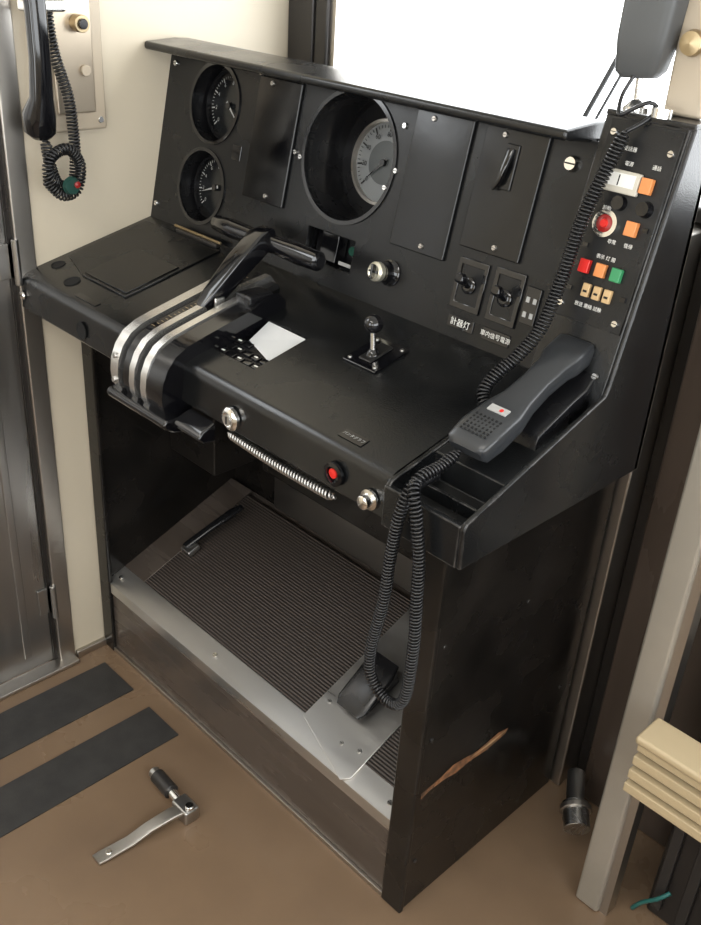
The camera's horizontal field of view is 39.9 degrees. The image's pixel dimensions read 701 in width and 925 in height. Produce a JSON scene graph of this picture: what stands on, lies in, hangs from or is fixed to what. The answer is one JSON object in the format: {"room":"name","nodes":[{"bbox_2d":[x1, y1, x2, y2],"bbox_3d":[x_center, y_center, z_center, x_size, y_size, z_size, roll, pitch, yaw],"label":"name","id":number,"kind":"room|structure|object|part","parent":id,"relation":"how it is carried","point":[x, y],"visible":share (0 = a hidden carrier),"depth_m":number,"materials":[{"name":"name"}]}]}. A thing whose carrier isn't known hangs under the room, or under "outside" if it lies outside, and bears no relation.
{"room":"control cabin","nodes":[
{"label":"control cabin","id":0,"kind":"room"},
{"bbox_2d":[10,0,288,653],"bbox_3d":[-1.134,-0.313,1.402,2.730,2.250,0.080,-23,39,-39],"label":"wall","id":1,"kind":"structure","parent":0,"point":[121,158],"depth_m":1.94,"materials":[{"name":"beige paint"}]},
{"bbox_2d":[0,0,75,659],"bbox_3d":[-0.917,-0.300,1.632,0.803,2.030,0.073,-23,39,-39],"label":"door frame","id":2,"kind":"structure","parent":1,"relation":"in","point":[11,126],"depth_m":1.94,"materials":[{"name":"silver metal"}]},
{"bbox_2d":[0,243,14,280],"bbox_3d":[-0.661,-0.384,1.848,0.032,0.070,0.006,-23,39,-39],"label":"hinge leaf","id":3,"kind":"object","parent":2,"relation":"attached to","point":[5,271],"depth_m":1.85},
{"bbox_3d":[-0.639,-0.383,1.849,0.014,0.090,0.014,-23,39,-39],"label":"hinge","id":4,"kind":"part","parent":2,"relation":"part of","materials":[{"name":"silver metal"}]},
{"bbox_2d":[0,197,52,683],"bbox_3d":[-0.935,-0.283,1.631,0.745,1.980,0.033,-23,39,-39],"label":"leaf","id":5,"kind":"object","parent":2,"relation":"attached to","point":[13,663],"visible":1,"depth_m":2.11,"materials":[{"name":"silver metal"}]},
{"bbox_2d":[0,410,31,658],"bbox_3d":[-0.940,-0.053,1.742,0.640,1.390,0.005,-23,39,-39],"label":"ribs","id":6,"kind":"object","parent":5,"relation":"attached to","point":[4,474],"visible":1,"depth_m":2.12,"materials":[{"name":"silver metal"}]},
{"bbox_2d":[0,136,57,659],"bbox_3d":[-0.662,-0.394,1.864,0.011,2.000,0.034,-23,39,-39],"label":"seal","id":7,"kind":"object","parent":2,"relation":"attached to","point":[3,192],"visible":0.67,"depth_m":2.00,"materials":[{"name":"black rubber"}]},
{"bbox_2d":[37,588,51,615],"bbox_3d":[-0.710,0.322,2.240,0.032,0.070,0.006,-23,39,-39],"label":"hinge leaf","id":8,"kind":"object","parent":2,"relation":"attached to","point":[42,595],"depth_m":2.24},
{"bbox_3d":[-0.688,0.323,2.241,0.014,0.090,0.014,-23,39,-39],"label":"hinge","id":9,"kind":"part","parent":2,"relation":"part of","materials":[{"name":"silver metal"}]},
{"bbox_2d":[17,0,106,201],"bbox_3d":[-0.505,-0.715,1.719,0.188,0.479,0.099,-23,39,-39],"label":"telephone handset","id":10,"kind":"object","parent":1,"relation":"attached to","point":[67,93],"visible":1,"depth_m":1.74,"materials":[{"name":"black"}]},
{"bbox_3d":[-0.532,-0.788,1.662,0.075,0.020,0.035,-23,39,-39],"label":"hook arm","id":11,"kind":"part","parent":10,"relation":"part of","materials":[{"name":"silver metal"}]},
{"bbox_3d":[-0.531,-0.671,1.724,0.084,0.367,0.050,-23,39,-39],"label":"coiled cord","id":12,"kind":"part","parent":10,"relation":"part of","materials":[{"name":"black plastic"}]},
{"bbox_3d":[-0.501,-0.785,1.727,0.080,0.305,0.006,-23,39,-39],"label":"plate","id":13,"kind":"part","parent":10,"relation":"part of","materials":[{"name":"beige metal"}]},
{"bbox_3d":[-0.511,-0.787,1.734,0.135,0.368,0.017,-23,39,-39],"label":"plate","id":14,"kind":"part","parent":10,"relation":"part of","materials":[{"name":"beige"}]},
{"bbox_3d":[-0.484,-0.785,1.724,0.030,0.030,0.021,-23,39,-39],"label":"hook knob","id":15,"kind":"part","parent":10,"relation":"part of","materials":[{"name":"gold metal"}]},
{"bbox_2d":[80,64,90,75],"bbox_3d":[-0.486,-0.721,1.773,0.020,0.020,0.008,-23,39,-39],"label":"switch","id":16,"kind":"object","parent":10,"relation":"attached to","point":[85,69],"depth_m":1.77,"materials":[{"name":"beige plastic"}]},
{"bbox_2d":[76,637,106,657],"bbox_3d":[-0.639,0.455,2.381,0.082,0.020,0.012,-23,39,-39],"label":"baseboard","id":17,"kind":"structure","parent":1,"relation":"attached to","point":[92,646],"depth_m":2.37,"materials":[{"name":"silver metal"}]},
{"bbox_2d":[0,644,667,924],"bbox_3d":[-0.265,1.211,1.140,2.930,0.050,2.820,-23,39,-39],"label":"floor","id":18,"kind":"structure","parent":0,"point":[245,859],"depth_m":1.88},
{"bbox_2d":[0,655,79,700],"bbox_3d":[-0.952,0.593,2.103,0.790,0.012,0.040,-23,39,-39],"label":"threshold","id":19,"kind":"object","parent":18,"relation":"on","point":[20,683],"visible":1,"depth_m":2.28,"materials":[{"name":"silver metal"}]},
{"bbox_2d":[0,662,133,759],"bbox_3d":[-1.201,0.781,1.741,1.805,0.003,0.125,-23,39,-39],"label":"strip","id":20,"kind":"object","parent":18,"relation":"on","point":[37,717],"visible":1,"depth_m":2.21,"materials":[{"name":"grey rubber"}]},
{"bbox_2d":[0,707,177,837],"bbox_3d":[-1.069,0.856,1.623,1.800,0.003,0.115,-23,39,-39],"label":"strip","id":21,"kind":"object","parent":18,"relation":"on","point":[30,795],"visible":1,"depth_m":2.05,"materials":[{"name":"grey rubber"}]},
{"bbox_2d":[92,767,198,864],"bbox_3d":[-0.431,0.706,1.933,0.218,0.042,0.151,-23,39,-39],"label":"handle","id":22,"kind":"object","parent":18,"relation":"on","point":[184,808],"visible":1,"depth_m":1.93,"materials":[{"name":"silver metal"}]},
{"bbox_2d":[110,478,410,895],"bbox_3d":[-0.117,0.429,2.144,0.390,0.359,0.945,-23,39,-39],"label":"footrest","id":23,"kind":"object","parent":18,"relation":"on","point":[255,637],"visible":0.72,"depth_m":2.08,"materials":[{"name":"rubber"}]},
{"bbox_3d":[-0.394,0.161,2.367,0.324,0.132,0.083,-23,39,-39],"label":"dark plate","id":24,"kind":"part","parent":23,"relation":"part of","materials":[{"name":"grey metal"}]},
{"bbox_2d":[181,505,243,556],"bbox_3d":[-0.331,0.159,2.316,0.157,0.095,0.038,-17,35,-33],"label":"handle","id":25,"kind":"object","parent":23,"relation":"on","point":[190,547],"visible":1,"depth_m":2.30,"materials":[{"name":"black metal"}]},
{"bbox_3d":[0.070,0.444,1.929,0.378,0.154,0.171,-23,39,-39],"label":"steel plate","id":26,"kind":"part","parent":23,"relation":"part of","materials":[{"name":"grey metal"}]},
{"bbox_2d":[337,652,398,719],"bbox_3d":[0.037,0.437,1.896,0.122,0.083,0.078,-23,39,-39],"label":"foot pedal","id":27,"kind":"object","parent":23,"relation":"on","point":[356,697],"visible":0.86,"depth_m":1.88,"materials":[{"name":"black metal"}]},
{"bbox_2d":[19,37,700,912],"bbox_3d":[-0.057,0.001,1.836,0.619,1.412,1.136,-23,39,-39],"label":"console","id":28,"kind":"object","parent":18,"relation":"on","point":[459,261],"visible":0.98,"depth_m":1.54,"materials":[{"name":"black metal"}]},
{"bbox_3d":[-0.412,-0.363,1.820,0.117,0.030,0.140,-23,39,-39],"label":"document plate","id":29,"kind":"part","parent":28,"relation":"part of","materials":[{"name":"black metal"}]},
{"bbox_3d":[-0.414,-0.399,1.872,0.214,0.053,0.247,-23,39,-39],"label":"document plate","id":30,"kind":"part","parent":28,"relation":"part of","materials":[{"name":"black paint"}]},
{"bbox_3d":[-0.301,-0.449,1.899,0.006,0.006,0.150,-23,39,-39],"label":"hinge rod","id":31,"kind":"part","parent":28,"relation":"part of","materials":[{"name":"gold metal"}]},
{"bbox_2d":[177,147,224,224],"bbox_3d":[-0.279,-0.547,1.915,0.077,0.153,0.148,-23,39,-39],"label":"pressure gauge","id":32,"kind":"object","parent":28,"relation":"attached to","point":[205,182],"visible":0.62,"depth_m":1.94,"materials":[{"name":"black plastic"}]},
{"bbox_2d":[189,63,240,144],"bbox_3d":[-0.244,-0.689,1.857,0.078,0.157,0.152,-23,39,-39],"label":"pressure gauge","id":33,"kind":"object","parent":28,"relation":"attached to","point":[218,107],"visible":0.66,"depth_m":1.89,"materials":[{"name":"black plastic"}]},
{"bbox_2d":[107,215,325,442],"bbox_3d":[-0.242,-0.239,1.640,0.313,0.275,0.322,-23,39,-39],"label":"controller","id":34,"kind":"object","parent":28,"relation":"attached to","point":[149,357],"visible":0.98,"depth_m":1.61,"materials":[{"name":"silver metal"}]},
{"bbox_3d":[-0.308,-0.227,1.684,0.247,0.166,0.022,-23,39,-39],"label":"rail","id":35,"kind":"part","parent":34,"relation":"part of","materials":[{"name":"silver metal"}]},
{"bbox_3d":[-0.263,-0.223,1.678,0.302,0.171,0.018,-23,39,-39],"label":"scale rail","id":36,"kind":"part","parent":34,"relation":"part of","materials":[{"name":"black"}]},
{"bbox_3d":[-0.211,-0.177,1.605,0.257,0.170,0.012,-23,39,-39],"label":"rail","id":37,"kind":"part","parent":34,"relation":"part of","materials":[{"name":"black"}]},
{"bbox_3d":[-0.198,-0.331,1.662,0.161,0.131,0.042,-23,39,-39],"label":"lever arm","id":38,"kind":"part","parent":34,"relation":"part of","materials":[{"name":"black"}]},
{"bbox_2d":[301,91,397,224],"bbox_3d":[0.029,-0.520,1.659,0.145,0.236,0.222,-23,39,-39],"label":"speedometer","id":39,"kind":"object","parent":28,"relation":"attached to","point":[354,153],"visible":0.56,"depth_m":1.71,"materials":[{"name":"black plastic"}]},
{"bbox_2d":[349,247,354,255],"bbox_3d":[0.004,-0.368,1.683,0.009,0.017,0.016,-23,39,-39],"label":"lamp","id":40,"kind":"object","parent":28,"relation":"attached to","point":[351,250],"depth_m":1.68,"materials":[{"name":"teal plastic"}]},
{"bbox_3d":[-0.031,-0.474,1.669,0.081,0.325,1.007,-23,39,-39],"label":"instrument panel","id":41,"kind":"part","parent":28,"relation":"part of","materials":[{"name":"black paint"}]},
{"bbox_2d":[144,37,604,142],"bbox_3d":[-0.020,-0.633,1.601,0.108,0.027,0.982,-23,39,-39],"label":"hood","id":42,"kind":"object","parent":28,"relation":"attached to","point":[494,116],"depth_m":1.49,"materials":[{"name":"black metal"}]},
{"bbox_2d":[343,314,408,373],"bbox_3d":[0.042,-0.192,1.486,0.077,0.076,0.070,-23,39,-39],"label":"lever","id":43,"kind":"object","parent":28,"relation":"on","point":[378,353],"visible":1,"depth_m":1.49,"materials":[{"name":"black metal"}]},
{"bbox_3d":[0.035,-0.185,1.488,0.009,0.041,0.013,-23,39,-39],"label":"stem","id":44,"kind":"part","parent":43,"relation":"part of","materials":[{"name":"silver metal"}]},
{"bbox_3d":[0.035,-0.212,1.474,0.031,0.030,0.031,-23,39,-39],"label":"knob","id":45,"kind":"part","parent":43,"relation":"part of","materials":[{"name":"black"}]},
{"bbox_3d":[0.040,-0.168,1.500,0.077,0.021,0.070,-23,39,-39],"label":"plate","id":46,"kind":"part","parent":43,"relation":"part of","materials":[{"name":"black metal"}]},
{"bbox_3d":[0.043,-0.312,1.575,0.022,0.033,0.032,-23,39,-39],"label":"key knob","id":47,"kind":"part","parent":28,"relation":"part of","materials":[{"name":"silver metal"}]},
{"bbox_3d":[0.059,-0.310,1.585,0.029,0.044,0.044,-23,39,-39],"label":"key knob","id":48,"kind":"part","parent":28,"relation":"part of","materials":[{"name":"black"}]},
{"bbox_3d":[0.079,-0.418,1.724,0.080,0.457,1.134,-23,39,-39],"label":"panel","id":49,"kind":"part","parent":28,"relation":"part of","materials":[{"name":"black metal"}]},
{"bbox_2d":[455,264,483,307],"bbox_3d":[0.183,-0.272,1.483,0.014,0.059,0.044,-23,39,-39],"label":"switch plate","id":50,"kind":"object","parent":28,"relation":"attached to","point":[471,294],"depth_m":1.48,"materials":[{"name":"black paint"}]},
{"bbox_3d":[0.183,-0.272,1.482,0.019,0.077,0.058,-23,39,-39],"label":"switch frame","id":51,"kind":"part","parent":28,"relation":"part of","materials":[{"name":"black metal"}]},
{"bbox_2d":[364,334,594,710],"bbox_3d":[0.190,0.087,1.353,0.347,0.490,0.098,-20,37,-36],"label":"telephone handset","id":52,"kind":"object","parent":28,"relation":"attached to","point":[556,389],"visible":1,"depth_m":1.28,"materials":[{"name":"grey plastic"}]},
{"bbox_3d":[0.094,0.163,1.312,0.110,0.386,0.093,-23,39,-39],"label":"coiled cord","id":53,"kind":"part","parent":52,"relation":"part of","materials":[{"name":"black plastic"}]},
{"bbox_3d":[0.222,-0.427,1.405,0.022,0.060,0.024,-23,39,-39],"label":"latch lever","id":54,"kind":"part","parent":28,"relation":"part of","materials":[{"name":"black"}]},
{"bbox_2d":[490,274,520,320],"bbox_3d":[0.232,-0.246,1.440,0.014,0.062,0.041,-23,39,-39],"label":"switch plate","id":55,"kind":"object","parent":28,"relation":"attached to","point":[507,307],"depth_m":1.43,"materials":[{"name":"black paint"}]},
{"bbox_3d":[0.231,-0.246,1.440,0.020,0.080,0.055,-23,39,-39],"label":"switch frame","id":56,"kind":"part","parent":28,"relation":"part of","materials":[{"name":"black metal"}]},
{"bbox_3d":[0.230,-0.429,1.402,0.015,0.064,0.023,-23,39,-39],"label":"latch plate","id":57,"kind":"part","parent":28,"relation":"part of","materials":[{"name":"silver metal"}]},
{"bbox_2d":[577,258,592,273],"bbox_3d":[0.318,-0.267,1.309,0.012,0.019,0.015,-23,39,-39],"label":"lamp","id":58,"kind":"object","parent":28,"relation":"attached to","point":[584,265],"depth_m":1.31,"materials":[{"name":"red plastic"}]},
{"bbox_2d":[476,0,700,404],"bbox_3d":[0.314,-0.345,1.231,0.256,0.594,0.124,-23,39,-39],"label":"microphone","id":59,"kind":"object","parent":28,"relation":"attached to","point":[650,32],"visible":0.94,"depth_m":1.22,"materials":[{"name":"grey plastic"}]},
{"bbox_3d":[0.262,-0.248,1.282,0.190,0.370,0.041,-17,35,-33],"label":"coiled cord","id":60,"kind":"part","parent":59,"relation":"part of","materials":[{"name":"black plastic"}]},
{"bbox_3d":[0.376,-0.470,1.266,0.036,0.016,0.036,-23,39,-39],"label":"stem","id":61,"kind":"part","parent":59,"relation":"part of","materials":[{"name":"silver metal"}]},
{"bbox_3d":[0.375,-0.482,1.259,0.013,0.047,0.010,-2,30,-11],"label":"stem","id":62,"kind":"part","parent":59,"relation":"part of","materials":[{"name":"silver metal"}]},
{"bbox_3d":[0.435,-0.536,1.192,0.017,0.208,0.055,-23,39,-39],"label":"hanger plate","id":63,"kind":"part","parent":59,"relation":"part of","materials":[{"name":"beige"}]},
{"bbox_3d":[0.421,-0.517,1.189,0.016,0.032,0.032,-23,39,-39],"label":"hanger knob","id":64,"kind":"part","parent":59,"relation":"part of","materials":[{"name":"gold metal"}]},
{"bbox_2d":[593,263,607,278],"bbox_3d":[0.335,-0.257,1.294,0.012,0.019,0.015,-23,39,-39],"label":"lamp","id":65,"kind":"object","parent":28,"relation":"attached to","point":[600,270],"depth_m":1.29,"materials":[{"name":"orange plastic"}]},
{"bbox_2d":[609,267,623,283],"bbox_3d":[0.352,-0.248,1.279,0.012,0.019,0.015,-23,39,-39],"label":"lamp","id":66,"kind":"object","parent":28,"relation":"attached to","point":[616,274],"depth_m":1.28,"materials":[{"name":"green plastic"}]},
{"bbox_3d":[0.352,-0.340,1.267,0.014,0.021,0.020,-23,39,-39],"label":"wing knob","id":67,"kind":"part","parent":28,"relation":"part of","materials":[{"name":"black plastic"}]},
{"bbox_3d":[0.352,-0.311,1.279,0.065,0.257,0.108,-23,39,-39],"label":"wing plate","id":68,"kind":"part","parent":28,"relation":"part of","materials":[{"name":"black paint"}]},
{"bbox_3d":[0.378,-0.325,1.243,0.016,0.022,0.022,-23,39,-39],"label":"wing knob","id":69,"kind":"part","parent":28,"relation":"part of","materials":[{"name":"black plastic"}]},
{"bbox_2d":[560,767,591,834],"bbox_3d":[0.449,0.708,1.962,0.062,0.118,0.135,4,29,0],"label":"pipe","id":70,"kind":"object","parent":18,"relation":"on","point":[575,810],"visible":1,"depth_m":1.91,"materials":[{"name":"grey metal"}]},
{"bbox_2d":[576,425,700,915],"bbox_3d":[0.538,-0.143,1.304,0.050,2.250,0.065,-23,39,-39],"label":"steel post","id":71,"kind":"object","parent":18,"relation":"on","point":[675,615],"visible":1,"depth_m":1.56,"materials":[{"name":"grey"}]},
{"bbox_2d":[630,891,671,909],"bbox_3d":[0.556,0.818,1.794,0.062,0.094,0.018,24,35,32],"label":"cable","id":72,"kind":"object","parent":18,"relation":"on","point":[668,894],"visible":1,"depth_m":1.78,"materials":[{"name":"teal plastic"}]},
{"bbox_2d":[623,718,700,842],"bbox_3d":[0.559,0.710,1.530,0.067,0.545,0.332,-23,39,-39],"label":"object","id":73,"kind":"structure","parent":18,"relation":"on","point":[664,775],"depth_m":1.47,"materials":[{"name":"beige"}]},
{"bbox_2d":[647,737,700,924],"bbox_3d":[0.777,0.641,1.589,0.150,0.635,0.455,-23,39,-39],"label":"equipment box","id":74,"kind":"object","parent":18,"relation":"on","point":[679,870],"visible":0.77,"depth_m":1.75,"materials":[{"name":"black"}]},
{"bbox_2d":[329,0,346,68],"bbox_3d":[-0.012,-1.122,1.900,0.030,0.845,0.017,-23,39,-39],"label":"frame gasket","id":75,"kind":"object","parent":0,"point":[337,26],"depth_m":2.02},
{"bbox_2d":[343,0,700,223],"bbox_3d":[0.783,-0.230,1.492,0.080,2.250,2.700,-23,39,-39],"label":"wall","id":76,"kind":"structure","parent":0,"point":[347,0],"depth_m":2.12,"materials":[{"name":"beige paint"}]},
{"bbox_2d":[288,0,315,62],"bbox_3d":[-0.082,-1.144,1.947,0.033,0.900,0.078,-23,39,-39],"label":"corner gasket","id":77,"kind":"object","parent":76,"relation":"attached to","point":[301,25],"visible":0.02,"depth_m":2.05,"materials":[{"name":"grey rubber"}]},
{"bbox_2d":[314,0,700,222],"bbox_3d":[0.802,-0.681,1.208,0.080,0.885,2.435,-23,39,-39],"label":"frame","id":78,"kind":"object","parent":76,"relation":"attached to","point":[323,7],"visible":0.02,"depth_m":2.02,"materials":[{"name":"grey"}]},
{"bbox_2d":[582,56,620,118],"bbox_3d":[0.506,-0.777,1.646,0.065,0.482,0.227,-23,39,-39],"label":"windscreen wiper","id":79,"kind":"object","parent":76,"relation":"attached to","point":[611,68],"visible":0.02,"depth_m":1.77,"materials":[{"name":"grey metal"}]},
{"bbox_2d":[549,223,700,784],"bbox_3d":[0.510,0.153,1.841,0.098,1.210,0.037,-23,39,-39],"label":"trim","id":80,"kind":"structure","parent":76,"relation":"attached to","point":[628,490],"depth_m":1.83,"materials":[{"name":"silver metal"}]},
{"bbox_2d":[576,254,700,771],"bbox_3d":[0.558,0.159,1.836,0.038,1.210,0.040,-23,39,-39],"label":"trim","id":81,"kind":"structure","parent":76,"relation":"attached to","point":[694,304],"depth_m":1.78,"materials":[{"name":"black"}]},
{"bbox_2d":[584,306,700,806],"bbox_3d":[0.580,0.187,1.789,0.083,1.210,0.070,-23,39,-39],"label":"trim","id":82,"kind":"structure","parent":76,"relation":"attached to","point":[686,421],"depth_m":1.76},
{"bbox_2d":[638,618,700,846],"bbox_3d":[0.697,0.246,1.696,0.068,1.210,0.140,-23,39,-39],"label":"trim","id":83,"kind":"structure","parent":76,"relation":"attached to","point":[686,714],"depth_m":1.82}
]}

